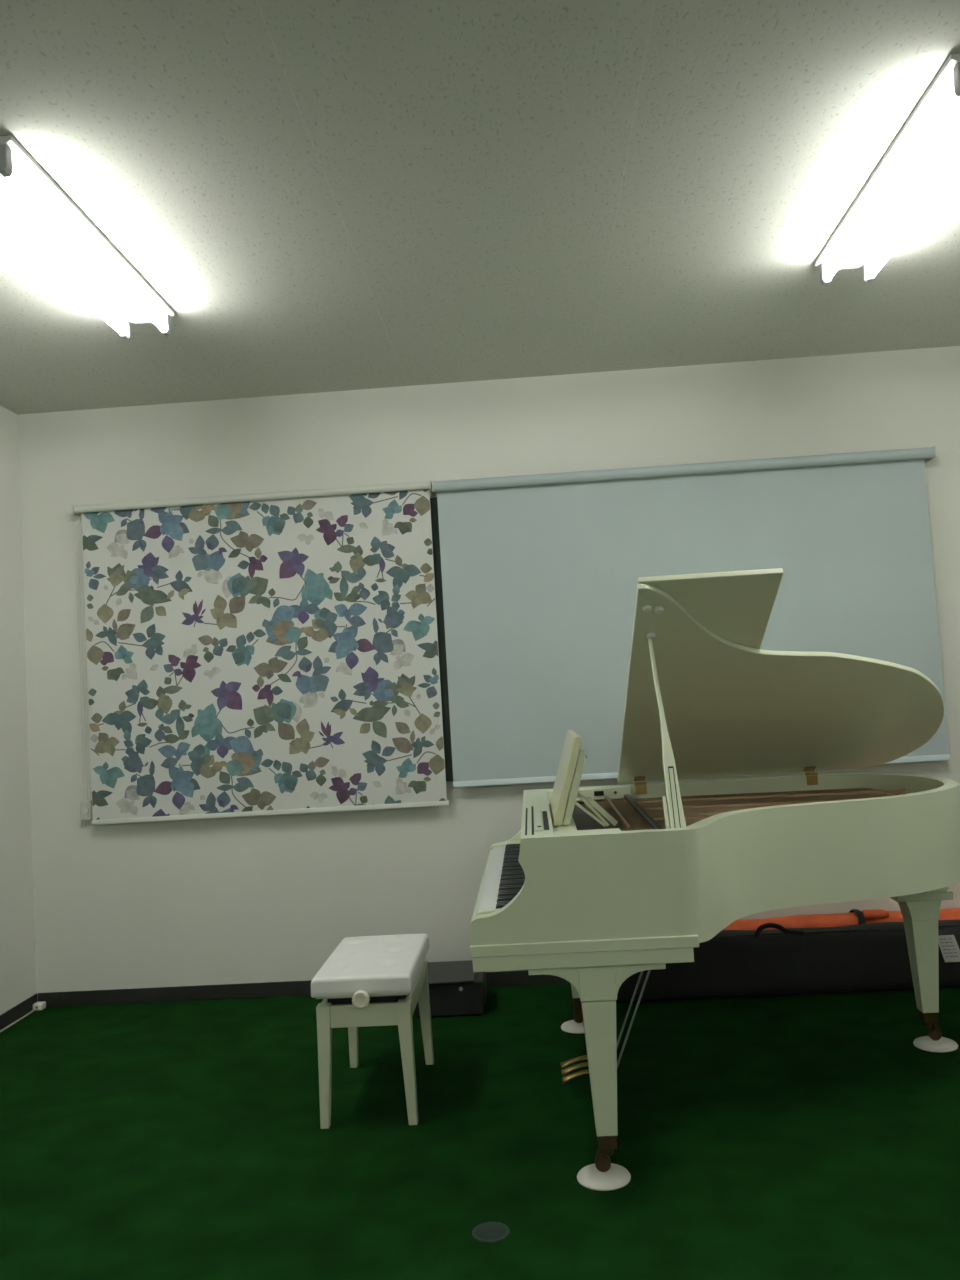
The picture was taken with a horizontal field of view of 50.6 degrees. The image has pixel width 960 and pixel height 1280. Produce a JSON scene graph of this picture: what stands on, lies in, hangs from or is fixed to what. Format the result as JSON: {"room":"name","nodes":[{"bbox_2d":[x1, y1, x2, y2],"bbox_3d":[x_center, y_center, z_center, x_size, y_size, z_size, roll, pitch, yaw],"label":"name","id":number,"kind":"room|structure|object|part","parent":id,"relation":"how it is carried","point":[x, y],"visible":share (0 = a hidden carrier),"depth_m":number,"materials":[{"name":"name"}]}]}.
{"room":"music room","nodes":[
{"label":"music room","id":0,"kind":"room"},
{"bbox_2d":[0,405,36,1014],"bbox_3d":[-2.609,0.065,0.102,0.120,3.008,10.556,-4,-3,3],"label":"wall","id":1,"kind":"structure","parent":0,"point":[17,929],"depth_m":5.02,"materials":[{"name":"paint"}]},
{"bbox_2d":[0,993,37,1029],"bbox_3d":[-2.464,1.520,-0.084,0.008,0.070,10.340,-4,-3,3],"label":"baseboard","id":2,"kind":"structure","parent":1,"relation":"attached to","point":[23,1008],"depth_m":4.87,"materials":[{"name":"plastic"}]},
{"bbox_2d":[0,0,959,414],"bbox_3d":[-0.161,-1.643,0.014,5.220,0.100,10.676,-4,-3,3],"label":"ceiling","id":3,"kind":"structure","parent":0,"point":[320,195],"depth_m":3.16,"materials":[{"name":"white paint"}]},
{"bbox_2d":[0,135,174,338],"bbox_3d":[-1.355,-1.281,3.400,0.236,0.097,1.280,-4,-3,3],"label":"lamp","id":4,"kind":"object","parent":3,"relation":"attached to","point":[30,200],"visible":1,"depth_m":3.33,"materials":[{"name":"white metal"}]},
{"bbox_2d":[0,144,12,177],"bbox_3d":[-1.302,-1.311,2.779,0.036,0.079,0.035,-4,-3,3],"label":"socket","id":5,"kind":"object","parent":4,"relation":"attached to","point":[6,150],"depth_m":2.77,"materials":[{"name":"white plastic"}]},
{"bbox_2d":[118,317,129,338],"bbox_3d":[-1.407,-1.234,4.019,0.036,0.079,0.035,-4,-3,3],"label":"socket","id":6,"kind":"object","parent":4,"relation":"attached to","point":[124,321],"depth_m":4.00,"materials":[{"name":"white plastic"}]},
{"bbox_2d":[160,314,170,335],"bbox_3d":[-1.242,-1.244,4.012,0.036,0.079,0.035,-4,-3,3],"label":"socket","id":7,"kind":"object","parent":4,"relation":"attached to","point":[165,318],"depth_m":4.00,"materials":[{"name":"white plastic"}]},
{"bbox_2d":[814,53,959,285],"bbox_3d":[1.376,-1.449,3.274,0.236,0.097,1.280,-4,-3,3],"label":"lamp","id":8,"kind":"object","parent":3,"relation":"attached to","point":[927,146],"visible":1,"depth_m":3.25,"materials":[{"name":"white metal"}]},
{"bbox_2d":[820,263,831,285],"bbox_3d":[1.324,-1.402,3.894,0.036,0.079,0.035,-4,-3,3],"label":"socket","id":9,"kind":"object","parent":8,"relation":"attached to","point":[824,281],"depth_m":3.88,"materials":[{"name":"white plastic"}]},
{"bbox_2d":[863,259,875,281],"bbox_3d":[1.489,-1.412,3.886,0.036,0.079,0.035,-4,-3,3],"label":"socket","id":10,"kind":"object","parent":8,"relation":"attached to","point":[867,264],"depth_m":3.87,"materials":[{"name":"white plastic"}]},
{"bbox_2d":[953,62,959,96],"bbox_3d":[1.263,-1.468,2.661,0.036,0.079,0.035,-4,-3,3],"label":"socket","id":11,"kind":"object","parent":8,"relation":"attached to","point":[956,65],"depth_m":2.66,"materials":[{"name":"white plastic"}]},
{"bbox_2d":[0,983,959,1279],"bbox_3d":[0.022,1.454,-0.162,5.220,0.100,10.676,-4,-3,3],"label":"floor","id":12,"kind":"structure","parent":0,"point":[796,1136],"depth_m":3.20,"materials":[{"name":"green carpet"}]},
{"bbox_2d":[0,1001,45,1031],"bbox_3d":[-2.225,1.765,4.142,0.048,0.035,1.835,-4,-3,3],"label":"cord","id":13,"kind":"object","parent":12,"relation":"on","point":[37,1006],"visible":1,"depth_m":5.01,"materials":[{"name":"white plastic"}]},
{"bbox_3d":[-2.242,1.774,4.125,0.020,0.017,1.800,-4,-3,3],"label":"cord","id":14,"kind":"part","parent":13,"relation":"part of","materials":[{"name":"white plastic"}]},
{"bbox_2d":[311,934,433,1128],"bbox_3d":[-0.373,1.393,3.708,0.341,0.507,0.679,-4,-3,3],"label":"piano bench","id":15,"kind":"object","parent":12,"relation":"on","point":[380,980],"visible":1,"depth_m":3.43,"materials":[{"name":"beige paint"}]},
{"bbox_3d":[-0.521,1.440,3.443,0.049,0.402,0.049,-4,-3,3],"label":"leg","id":16,"kind":"part","parent":15,"relation":"part of","materials":[{"name":"beige paint"}]},
{"bbox_3d":[-0.495,1.469,3.980,0.049,0.402,0.049,-4,-3,3],"label":"leg","id":17,"kind":"part","parent":15,"relation":"part of","materials":[{"name":"beige paint"}]},
{"bbox_3d":[-0.396,1.201,3.417,0.058,0.058,0.074,-4,-3,3],"label":"height knob","id":18,"kind":"part","parent":15,"relation":"part of","materials":[{"name":"beige plastic"}]},
{"bbox_2d":[311,934,428,997],"bbox_3d":[-0.386,1.176,3.719,0.341,0.070,0.604,-4,-3,3],"label":"seat cushion","id":19,"kind":"object","parent":15,"relation":"on","point":[380,965],"depth_m":3.53,"materials":[{"name":"white leather"}]},
{"bbox_3d":[-0.243,1.423,3.430,0.049,0.402,0.049,-4,-3,3],"label":"leg","id":20,"kind":"part","parent":15,"relation":"part of","materials":[{"name":"beige paint"}]},
{"bbox_3d":[-0.217,1.452,3.967,0.049,0.402,0.049,-4,-3,3],"label":"leg","id":21,"kind":"part","parent":15,"relation":"part of","materials":[{"name":"beige paint"}]},
{"bbox_2d":[415,960,486,1016],"bbox_3d":[-0.134,1.610,4.696,0.313,0.160,0.352,-4,-3,3],"label":"box","id":22,"kind":"object","parent":12,"relation":"on","point":[455,989],"visible":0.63,"depth_m":4.53,"materials":[{"name":"black plastic"}]},
{"bbox_3d":[-0.155,1.537,4.701,0.278,0.012,0.352,-4,-3,3],"label":"box lid","id":23,"kind":"part","parent":22,"relation":"part of","materials":[{"name":"grey plastic"}]},
{"bbox_2d":[472,1222,509,1242],"bbox_3d":[0.029,1.563,2.684,0.100,0.005,0.100,-4,-3,3],"label":"floor outlet cover","id":24,"kind":"object","parent":12,"relation":"on","point":[487,1232],"visible":1,"depth_m":2.68,"materials":[{"name":"grey metal"}]},
{"bbox_3d":[0.029,1.563,2.684,0.092,0.005,0.092,-4,-3,3],"label":"plate","id":25,"kind":"part","parent":24,"relation":"part of","materials":[{"name":"grey metal"}]},
{"bbox_2d":[561,1020,584,1033],"bbox_3d":[0.419,1.624,4.288,0.156,0.020,0.156,-4,-3,3],"label":"cup","id":26,"kind":"object","parent":12,"relation":"on","point":[571,1026],"visible":0.64,"depth_m":4.25,"materials":[{"name":"white plastic"}]},
{"bbox_2d":[469,568,959,1171],"bbox_3d":[0.914,0.676,3.651,1.839,1.738,1.526,-4,-3,3],"label":"grand piano","id":27,"kind":"object","parent":26,"relation":"on","point":[597,887],"visible":1,"depth_m":3.38,"materials":[{"name":"beige paint"}]},
{"bbox_3d":[0.062,0.728,2.956,0.196,0.298,0.050,-4,-3,3],"label":"arm","id":28,"kind":"part","parent":27,"relation":"part of","materials":[{"name":"beige paint"}]},
{"bbox_3d":[0.133,0.806,4.402,0.196,0.298,0.050,-4,-3,3],"label":"arm","id":29,"kind":"part","parent":27,"relation":"part of","materials":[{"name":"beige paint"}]},
{"bbox_3d":[0.310,0.491,3.395,0.087,0.246,0.035,-4,-3,3],"label":"desk frame","id":30,"kind":"part","parent":27,"relation":"part of","materials":[{"name":"beige paint"}]},
{"bbox_3d":[0.331,0.956,3.657,0.632,0.042,1.498,-4,-3,3],"label":"key bed moulding","id":31,"kind":"part","parent":27,"relation":"part of","materials":[{"name":"beige paint"}]},
{"bbox_3d":[0.320,0.585,3.023,0.200,0.029,0.095,-4,-3,3],"label":"desk rail","id":32,"kind":"part","parent":27,"relation":"part of","materials":[{"name":"beige paint"}]},
{"bbox_3d":[0.462,0.656,4.333,0.355,0.049,0.070,-4,-3,3],"label":"desk rail","id":33,"kind":"part","parent":27,"relation":"part of","materials":[{"name":"beige paint"}]},
{"bbox_3d":[0.581,1.227,3.690,0.268,0.628,0.008,-4,-3,3],"label":"brace rod","id":34,"kind":"part","parent":27,"relation":"part of","materials":[{"name":"white metal"}]},
{"bbox_3d":[0.575,1.220,3.571,0.268,0.628,0.008,-4,-3,3],"label":"brace rod","id":35,"kind":"part","parent":27,"relation":"part of","materials":[{"name":"white metal"}]},
{"bbox_3d":[0.588,0.625,3.657,0.022,0.016,1.300,-4,-3,3],"label":"damper rail","id":36,"kind":"part","parent":27,"relation":"part of","materials":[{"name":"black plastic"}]},
{"bbox_2d":[642,605,651,612],"bbox_3d":[0.538,-0.099,3.269,0.030,0.022,0.029,-4,-3,3],"label":"bumper cover","id":37,"kind":"object","parent":27,"relation":"attached to","point":[645,608],"depth_m":3.26,"materials":[{"name":"white plastic"}]},
{"bbox_2d":[647,633,655,639],"bbox_3d":[0.575,-0.012,3.409,0.030,0.022,0.029,-4,-3,3],"label":"socket","id":38,"kind":"object","parent":27,"relation":"attached to","point":[650,636],"depth_m":3.40,"materials":[{"name":"white plastic"}]},
{"bbox_2d":[654,607,662,613],"bbox_3d":[0.577,-0.096,3.277,0.030,0.022,0.029,-4,-3,3],"label":"bumper cover","id":39,"kind":"object","parent":27,"relation":"attached to","point":[657,610],"depth_m":3.27,"materials":[{"name":"white plastic"}]},
{"bbox_3d":[1.129,0.615,3.636,1.194,0.035,1.401,-4,-3,3],"label":"iron frame","id":40,"kind":"part","parent":27,"relation":"part of","materials":[{"name":"brown metal"}]},
{"bbox_3d":[1.177,0.184,3.778,1.266,0.730,1.298,-4,-3,3],"label":"lid","id":41,"kind":"part","parent":27,"relation":"part of","materials":[{"name":"beige paint"}]},
{"bbox_3d":[1.682,1.133,3.882,0.210,0.545,0.170,-4,-3,3],"label":"leg","id":42,"kind":"part","parent":27,"relation":"part of","materials":[{"name":"beige paint"}]},
{"bbox_2d":[577,1163,630,1190],"bbox_3d":[0.359,1.551,2.952,0.156,0.020,0.156,-4,-3,3],"label":"cup","id":43,"kind":"object","parent":12,"relation":"on","point":[617,1176],"visible":0.91,"depth_m":2.92,"materials":[{"name":"white plastic"}]},
{"bbox_2d":[616,919,959,1001],"bbox_3d":[1.617,1.418,4.608,2.090,0.325,0.213,-4,-3,3],"label":"equipment bag","id":44,"kind":"object","parent":12,"relation":"on","point":[781,960],"visible":0.84,"depth_m":4.53,"materials":[{"name":"black fabric"}]},
{"bbox_3d":[1.342,1.306,4.571,0.224,0.074,0.029,-4,-3,3],"label":"carry handle","id":45,"kind":"part","parent":44,"relation":"part of","materials":[{"name":"black fabric"}]},
{"bbox_2d":[723,908,959,929],"bbox_3d":[1.802,1.423,4.801,1.780,0.315,0.187,-4,-3,3],"label":"equipment bag","id":46,"kind":"object","parent":44,"relation":"on","point":[855,916],"visible":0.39,"depth_m":4.76,"materials":[{"name":"orange fabric"}]},
{"bbox_2d":[913,1036,957,1051],"bbox_3d":[1.722,1.522,3.844,0.156,0.020,0.156,-4,-3,3],"label":"cup","id":47,"kind":"object","parent":12,"relation":"on","point":[926,1043],"visible":0.95,"depth_m":3.81,"materials":[{"name":"white plastic"}]},
{"bbox_2d":[17,346,959,998],"bbox_3d":[0.187,0.187,5.140,4.980,3.008,0.180,-4,-3,3],"label":"wall","id":48,"kind":"structure","parent":0,"point":[268,898],"depth_m":5.08,"materials":[{"name":"paint"}]},
{"bbox_2d":[72,480,449,824],"bbox_3d":[-1.119,0.064,5.074,1.858,1.611,0.092,-4,-3,3],"label":"roller blind","id":49,"kind":"object","parent":48,"relation":"attached to","point":[268,653],"visible":1,"depth_m":5.06,"materials":[{"name":"multicoloured fabric"}]},
{"bbox_3d":[-2.015,0.095,5.131,0.020,1.470,0.010,-4,-3,3],"label":"pull chain","id":50,"kind":"part","parent":49,"relation":"part of","materials":[{"name":"grey plastic"}]},
{"bbox_2d":[38,970,569,1006],"bbox_3d":[0.268,1.646,4.963,4.964,0.070,0.008,-4,-3,3],"label":"baseboard","id":51,"kind":"structure","parent":48,"relation":"attached to","point":[501,978],"depth_m":5.03,"materials":[{"name":"plastic"}]},
{"bbox_2d":[430,498,452,780],"bbox_3d":[0.123,-0.024,5.120,4.120,1.425,0.088,-4,-3,3],"label":"window","id":52,"kind":"structure","parent":48,"relation":"in","point":[433,502],"depth_m":5.09,"materials":[{"name":"black glass"}]},
{"bbox_2d":[432,446,949,786],"bbox_3d":[1.030,-0.117,4.971,2.451,1.534,0.108,-4,-3,3],"label":"roller blind","id":53,"kind":"object","parent":48,"relation":"attached to","point":[541,572],"visible":0.78,"depth_m":4.98,"materials":[{"name":"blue fabric"}]}
]}

